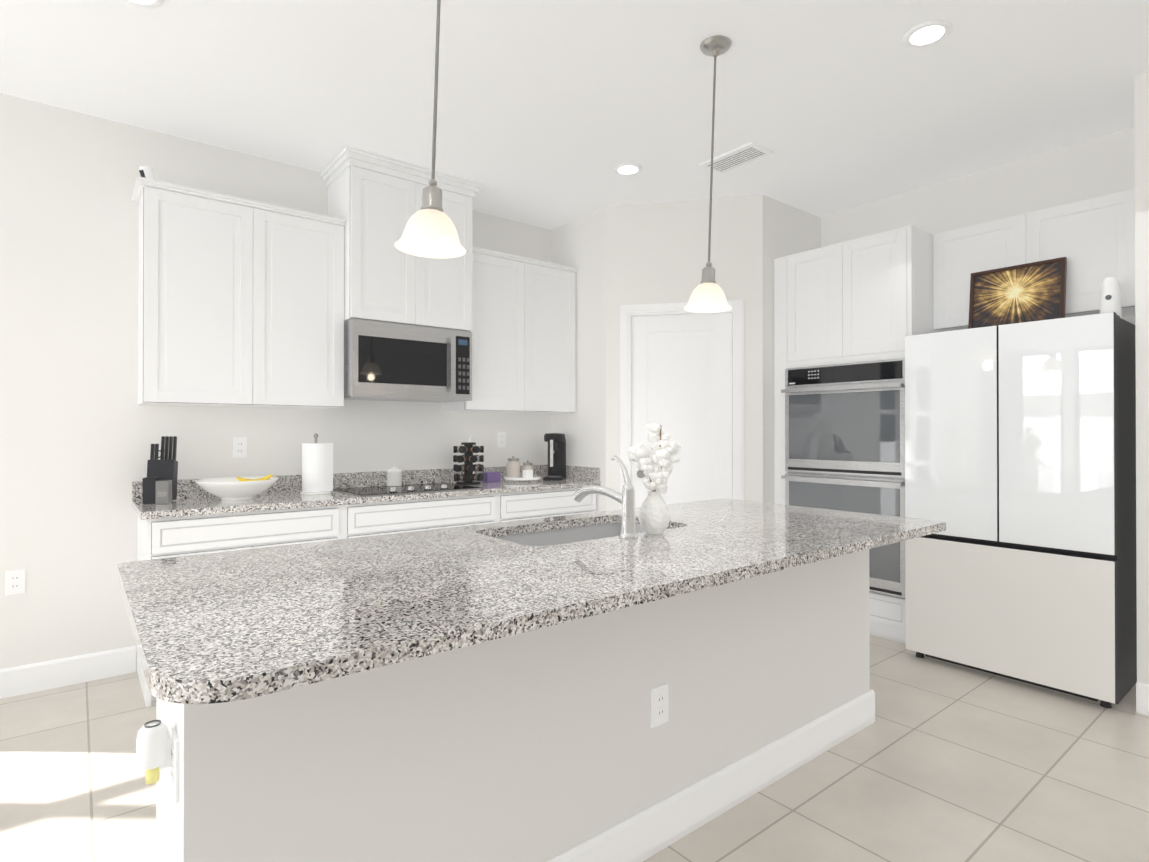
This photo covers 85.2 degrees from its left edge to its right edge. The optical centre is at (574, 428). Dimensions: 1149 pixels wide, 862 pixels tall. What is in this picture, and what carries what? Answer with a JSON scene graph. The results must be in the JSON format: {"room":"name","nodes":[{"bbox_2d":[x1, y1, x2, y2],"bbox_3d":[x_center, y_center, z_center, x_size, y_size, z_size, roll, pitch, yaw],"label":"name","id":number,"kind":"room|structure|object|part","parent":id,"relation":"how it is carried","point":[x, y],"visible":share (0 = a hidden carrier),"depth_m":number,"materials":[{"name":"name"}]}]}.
{"room":"kitchen","nodes":[
{"label":"kitchen","id":0,"kind":"room"},
{"bbox_2d":[0,93,550,670],"bbox_3d":[-2.210,-0.156,3.459,8.160,2.875,0.120,0,0,-39],"label":"wall","id":1,"kind":"structure","parent":0,"point":[82,431],"depth_m":3.20,"materials":[{"name":"white paint"}]},
{"bbox_2d":[5,569,24,595],"bbox_3d":[-2.683,0.739,2.996,0.072,0.116,0.008,0,0,-39],"label":"electrical outlet","id":2,"kind":"object","parent":1,"relation":"attached to","point":[14,582],"visible":1,"depth_m":2.99,"materials":[{"name":"white plastic"}]},
{"bbox_2d":[0,646,135,698],"bbox_3d":[-2.800,1.211,2.894,1.260,0.135,0.016,0,0,-39],"label":"baseboard","id":3,"kind":"structure","parent":1,"relation":"attached to","point":[31,678],"depth_m":3.10,"materials":[{"name":"white wood"}]},
{"bbox_2d":[132,177,345,408],"bbox_3d":[-1.827,-0.669,3.455,0.999,1.090,0.362,0,0,-39],"label":"upper cabinet","id":4,"kind":"object","parent":1,"relation":"attached to","point":[240,302],"visible":1,"depth_m":3.30,"materials":[{"name":"white wood"}]},
{"bbox_2d":[139,165,155,179],"bbox_3d":[-2.183,-1.280,3.203,0.083,0.128,0.075,0,0,-39],"label":"camera","id":5,"kind":"object","parent":4,"relation":"on","point":[145,171],"visible":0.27,"depth_m":3.17,"materials":[{"name":"white plastic"}]},
{"bbox_2d":[233,437,246,457],"bbox_3d":[-1.928,0.112,3.600,0.072,0.116,0.008,0,0,-39],"label":"electrical outlet","id":6,"kind":"object","parent":1,"relation":"attached to","point":[239,447],"visible":1,"depth_m":3.60,"materials":[{"name":"white plastic"}]},
{"bbox_2d":[321,147,481,331],"bbox_3d":[-1.091,-1.109,3.975,0.874,0.955,0.469,0,0,-39],"label":"upper cabinet","id":7,"kind":"object","parent":1,"relation":"attached to","point":[374,201],"visible":0.9,"depth_m":3.75,"materials":[{"name":"white wood"}]},
{"bbox_2d":[344,319,471,402],"bbox_3d":[-1.093,-0.401,3.972,0.775,0.446,0.467,0,0,-39],"label":"microwave","id":8,"kind":"object","parent":7,"relation":"attached to","point":[384,361],"visible":0.98,"depth_m":3.78,"materials":[{"name":"silver metal"}]},
{"bbox_2d":[497,432,505,447],"bbox_3d":[-0.547,0.087,4.701,0.072,0.116,0.008,0,0,-39],"label":"electrical outlet","id":9,"kind":"object","parent":1,"relation":"attached to","point":[501,439],"visible":1,"depth_m":4.70,"materials":[{"name":"white plastic"}]},
{"bbox_2d":[443,246,577,413],"bbox_3d":[-0.448,-0.663,4.554,0.933,1.090,0.362,0,0,-39],"label":"upper cabinet","id":10,"kind":"object","parent":1,"relation":"attached to","point":[523,331],"visible":0.9,"depth_m":4.42,"materials":[{"name":"white wood"}]},
{"bbox_2d":[0,635,1148,861],"bbox_3d":[1.456,1.317,0.492,10.200,0.100,9.480,0,0,-39],"label":"floor","id":11,"kind":"structure","parent":0,"point":[940,761],"depth_m":2.24,"materials":[{"name":"tile"}]},
{"bbox_2d":[137,505,348,706],"bbox_3d":[-1.781,0.849,3.346,0.885,0.864,0.576,0,0,-39],"label":"base cabinet","id":12,"kind":"object","parent":11,"relation":"on","point":[159,538],"depth_m":3.09,"materials":[{"name":"white wood"}]},
{"bbox_2d":[349,494,500,537],"bbox_3d":[-1.050,0.852,3.929,0.985,0.864,0.576,0,0,-39],"label":"base cabinet","id":13,"kind":"object","parent":11,"relation":"on","point":[380,518],"depth_m":3.69,"materials":[{"name":"white wood"}]},
{"bbox_2d":[156,523,874,861],"bbox_3d":[0.057,0.843,2.221,2.586,0.866,0.776,0,0,-39],"label":"kitchen island","id":14,"kind":"object","parent":11,"relation":"on","point":[545,744],"depth_m":1.65,"materials":[{"name":"white"}]},
{"bbox_2d":[171,727,178,802],"bbox_3d":[-0.775,0.651,1.210,0.008,0.116,0.072,0,0,-39],"label":"outlet","id":15,"kind":"object","parent":14,"relation":"attached to","point":[175,763],"visible":0.96,"depth_m":1.19,"materials":[{"name":"white plastic"}]},
{"bbox_2d":[136,720,170,784],"bbox_3d":[-0.810,0.624,1.202,0.054,0.114,0.052,0,0,-39],"label":"plug-in air freshener","id":16,"kind":"object","parent":15,"relation":"attached to","point":[153,748],"visible":1,"depth_m":1.19,"materials":[{"name":"white plastic"}]},
{"bbox_2d":[117,499,945,703],"bbox_3d":[0.120,0.392,2.123,2.660,0.034,1.110,0,0,-39],"label":"island countertop","id":17,"kind":"structure","parent":14,"relation":"on","point":[222,627],"depth_m":1.50,"materials":[{"name":"stone"}]},
{"bbox_2d":[573,455,637,538],"bbox_3d":[0.108,0.236,2.222,0.280,0.279,0.064,0,0,44],"label":"faucet","id":18,"kind":"object","parent":17,"relation":"on","point":[625,498],"visible":1,"depth_m":2.14,"materials":[{"name":"silver metal"}]},
{"bbox_2d":[628,423,680,534],"bbox_3d":[0.297,0.178,2.232,0.198,0.394,0.158,0,0,-39],"label":"vase","id":19,"kind":"object","parent":17,"relation":"on","point":[655,466],"visible":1,"depth_m":2.19,"materials":[{"name":"white ceramic"}]},
{"bbox_2d":[651,683,668,727],"bbox_3d":[0.260,0.844,1.901,0.072,0.116,0.008,0,0,-39],"label":"outlet","id":20,"kind":"object","parent":14,"relation":"attached to","point":[659,706],"visible":1,"depth_m":1.90,"materials":[{"name":"white plastic"}]},
{"bbox_2d":[501,488,595,521],"bbox_3d":[-0.340,0.854,4.494,0.830,0.864,0.576,0,0,-39],"label":"base cabinet","id":21,"kind":"object","parent":11,"relation":"on","point":[515,506],"depth_m":4.24,"materials":[{"name":"white wood"}]},
{"bbox_2d":[132,464,600,519],"bbox_3d":[-1.068,0.350,3.898,2.736,0.134,0.606,0,0,-39],"label":"countertop","id":22,"kind":"structure","parent":21,"relation":"on","point":[193,498],"depth_m":3.68,"materials":[{"name":"stone"}]},
{"bbox_2d":[142,436,177,503],"bbox_3d":[-2.122,0.211,3.202,0.116,0.336,0.205,0,0,-21],"label":"knife block","id":23,"kind":"object","parent":22,"relation":"on","point":[160,483],"visible":1,"depth_m":3.20,"materials":[{"name":"grey"}]},
{"bbox_2d":[194,474,278,500],"bbox_3d":[-1.804,0.316,3.346,0.400,0.127,0.400,0,0,-39],"label":"fruit bowl","id":24,"kind":"object","parent":22,"relation":"on","point":[237,488],"visible":1,"depth_m":3.25,"materials":[{"name":"white ceramic"}]},
{"bbox_2d":[300,433,332,494],"bbox_3d":[-1.513,0.206,3.655,0.170,0.350,0.170,0,0,-39],"label":"paper towel","id":25,"kind":"object","parent":22,"relation":"on","point":[317,468],"visible":1,"depth_m":3.60,"materials":[{"name":"white paper"}]},
{"bbox_2d":[333,482,479,495],"bbox_3d":[-1.050,0.367,3.927,0.768,0.031,0.508,0,0,-39],"label":"cooktop","id":26,"kind":"object","parent":22,"relation":"in","point":[387,490],"visible":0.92,"depth_m":3.83,"materials":[{"name":"black glass"}]},
{"bbox_2d":[386,466,401,485],"bbox_3d":[-1.178,0.313,4.082,0.100,0.126,0.100,0,0,-39],"label":"canister","id":27,"kind":"object","parent":26,"relation":"on","point":[394,475],"visible":1,"depth_m":4.04,"materials":[{"name":"white ceramic"}]},
{"bbox_2d":[453,442,483,484],"bbox_3d":[-0.730,0.241,4.305,0.209,0.285,0.209,0,0,-39],"label":"spice rack","id":28,"kind":"object","parent":22,"relation":"on","point":[468,458],"visible":1,"depth_m":4.26,"materials":[{"name":"black plastic"}]},
{"bbox_2d":[468,436,473,473],"bbox_3d":[-0.748,0.219,4.469,0.060,0.332,0.060,0,0,-39],"label":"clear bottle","id":29,"kind":"object","parent":22,"relation":"on","point":[469,438],"visible":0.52,"depth_m":4.46,"materials":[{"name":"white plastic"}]},
{"bbox_2d":[482,472,500,482],"bbox_3d":[-0.597,0.350,4.475,0.110,0.070,0.080,0,0,-39],"label":"box","id":30,"kind":"object","parent":22,"relation":"on","point":[491,477],"visible":0.98,"depth_m":4.44,"materials":[{"name":"purple"}]},
{"bbox_2d":[504,456,540,481],"bbox_3d":[-0.379,0.293,4.534,0.270,0.184,0.270,0,0,-39],"label":"tray","id":31,"kind":"object","parent":22,"relation":"on","point":[513,468],"visible":1,"depth_m":4.49,"materials":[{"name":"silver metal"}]},
{"bbox_2d":[543,433,565,479],"bbox_3d":[-0.145,0.211,4.698,0.228,0.349,0.219,0,0,-39],"label":"coffee maker","id":32,"kind":"object","parent":22,"relation":"on","point":[556,456],"visible":1,"depth_m":4.69,"materials":[{"name":"black plastic"}]},
{"bbox_2d":[774,225,939,643],"bbox_3d":[1.873,0.057,4.127,0.694,2.455,0.910,0,0,-39],"label":"tall cabinet","id":33,"kind":"object","parent":11,"relation":"on","point":[866,298],"depth_m":3.86,"materials":[{"name":"white wood"}]},
{"bbox_3d":[1.664,0.291,3.910,0.099,1.395,0.778,0,0,-39],"label":"tall oven cabinet front","id":34,"kind":"part","parent":33,"relation":"part of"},
{"bbox_2d":[905,312,1136,707],"bbox_3d":[2.413,0.381,3.370,0.720,1.800,0.906,0,0,-39],"label":"fridge","id":35,"kind":"object","parent":11,"relation":"on","point":[1020,459],"visible":0.83,"depth_m":3.05,"materials":[{"name":"white"}]},
{"bbox_2d":[968,257,1066,328],"bbox_3d":[2.385,-0.697,3.381,0.074,0.370,0.437,0,0,-39],"label":"picture","id":36,"kind":"object","parent":35,"relation":"on","point":[1063,260],"visible":0.54,"depth_m":3.31,"materials":[{"name":"brown wood"}]},
{"bbox_2d":[972,261,1060,327],"bbox_3d":[2.388,-0.696,3.383,0.061,0.334,0.401,0,0,-39],"label":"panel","id":37,"kind":"object","parent":36,"relation":"attached to","point":[1026,294],"visible":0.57,"depth_m":3.37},
{"bbox_2d":[1100,276,1121,317],"bbox_3d":[2.566,-0.617,2.990,0.082,0.214,0.082,0,0,-39],"label":"dispenser","id":38,"kind":"object","parent":35,"relation":"on","point":[1110,299],"visible":0.65,"depth_m":2.96,"materials":[{"name":"white plastic"}]},
{"bbox_2d":[0,0,1148,229],"bbox_3d":[1.456,-1.657,0.506,10.200,0.100,9.480,0,0,-39],"label":"ceiling","id":39,"kind":"structure","parent":0,"point":[552,114],"depth_m":2.91,"materials":[{"name":"white paint"}]},
{"bbox_2d":[124,0,163,7],"bbox_3d":[-1.606,-1.594,2.283,0.176,0.010,0.176,0,0,-39],"label":"recessed light","id":40,"kind":"object","parent":39,"relation":"in","point":[150,3],"visible":1,"depth_m":2.34,"materials":[{"name":"white plastic"}]},
{"bbox_2d":[394,0,465,257],"bbox_3d":[-0.402,-1.050,1.750,0.196,1.103,0.196,0,0,-39],"label":"pendant light","id":41,"kind":"object","parent":39,"relation":"hanging from","point":[432,196],"depth_m":1.73,"materials":[{"name":"white glass"}]},
{"bbox_3d":[-0.402,-0.552,1.748,0.196,0.107,0.196,0,0,-39],"label":"pendant light shade","id":42,"kind":"part","parent":41,"relation":"part of","materials":[{"name":"white glass"}]},
{"bbox_3d":[-0.401,-0.554,1.748,0.048,0.095,0.048,0,0,-39],"label":"pendant light bulb","id":43,"kind":"part","parent":41,"relation":"part of","materials":[{"name":"white glass"}]},
{"bbox_2d":[614,163,641,174],"bbox_3d":[0.328,-1.587,3.835,0.176,0.010,0.176,0,0,-39],"label":"recessed light","id":44,"kind":"object","parent":39,"relation":"in","point":[627,168],"visible":0.98,"depth_m":3.82,"materials":[{"name":"white plastic"}]},
{"bbox_2d":[684,35,731,312],"bbox_3d":[0.553,-1.046,2.603,0.196,1.103,0.196,0,0,-39],"label":"pendant light","id":45,"kind":"object","parent":39,"relation":"hanging from","point":[715,46],"depth_m":2.58,"materials":[{"name":"white glass"}]},
{"bbox_3d":[0.553,-0.548,2.600,0.196,0.107,0.196,0,0,-39],"label":"pendant light shade","id":46,"kind":"part","parent":45,"relation":"part of","materials":[{"name":"white glass"}]},
{"bbox_2d":[699,142,773,174],"bbox_3d":[0.950,-1.586,3.687,0.210,0.012,0.380,0,0,-39],"label":"ceiling vent","id":47,"kind":"object","parent":39,"relation":"in","point":[740,156],"visible":0.94,"depth_m":3.67,"materials":[{"name":"white metal"}]},
{"bbox_2d":[903,19,951,47],"bbox_3d":[1.428,-1.593,2.530,0.176,0.010,0.176,0,0,-39],"label":"recessed light","id":48,"kind":"object","parent":39,"relation":"in","point":[927,33],"visible":1,"depth_m":2.52,"materials":[{"name":"white plastic"}]},
{"bbox_2d":[551,207,605,511],"bbox_3d":[0.062,-0.150,4.772,0.110,2.875,0.660,0,0,-39],"label":"wall","id":49,"kind":"structure","parent":0,"point":[579,244],"depth_m":4.64,"materials":[{"name":"white paint"}]},
{"bbox_2d":[606,195,762,510],"bbox_3d":[0.765,-0.151,4.417,1.081,2.875,0.110,0,0,12],"label":"wall","id":50,"kind":"structure","parent":0,"point":[656,253],"depth_m":4.36,"materials":[{"name":"white paint"}]},
{"bbox_2d":[620,300,743,509],"bbox_3d":[0.752,0.206,4.406,0.853,2.160,0.134,0,0,12],"label":"door frame","id":51,"kind":"structure","parent":50,"relation":"attached to","point":[627,312],"depth_m":4.35,"materials":[{"name":"white wood"}]},
{"bbox_2d":[631,313,732,507],"bbox_3d":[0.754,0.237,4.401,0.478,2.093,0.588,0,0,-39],"label":"pantry door","id":52,"kind":"structure","parent":50,"relation":"in","point":[681,380],"depth_m":4.38,"materials":[{"name":"white wood"}]},
{"bbox_2d":[763,195,820,503],"bbox_3d":[1.535,-0.151,4.521,0.740,2.875,0.110,0,0,-39],"label":"wall","id":53,"kind":"structure","parent":0,"point":[788,230],"depth_m":4.32,"materials":[{"name":"white paint"}]},
{"bbox_2d":[821,128,1134,324],"bbox_3d":[2.029,-0.151,4.591,0.120,2.875,3.395,0,0,-39],"label":"wall","id":54,"kind":"structure","parent":0,"point":[1098,167],"depth_m":3.78,"materials":[{"name":"white paint"}]},
{"bbox_2d":[933,188,1134,331],"bbox_3d":[2.592,-0.883,3.508,0.346,0.580,0.947,0,0,-39],"label":"upper cabinet","id":55,"kind":"object","parent":54,"relation":"attached to","point":[1092,240],"visible":0.73,"depth_m":3.30,"materials":[{"name":"white wood"}]},
{"bbox_2d":[1134,71,1148,683],"bbox_3d":[3.639,-0.155,3.631,2.720,2.875,0.115,0,0,-39],"label":"wall","id":56,"kind":"structure","parent":0,"point":[1141,96],"depth_m":2.81,"materials":[{"name":"white paint"}]},
{"bbox_2d":[1136,681,1148,715],"bbox_3d":[2.569,1.211,2.771,0.016,0.135,0.115,0,0,-39],"label":"baseboard","id":57,"kind":"structure","parent":56,"relation":"attached to","point":[1142,698],"depth_m":2.79,"materials":[{"name":"white wood"}]}
]}

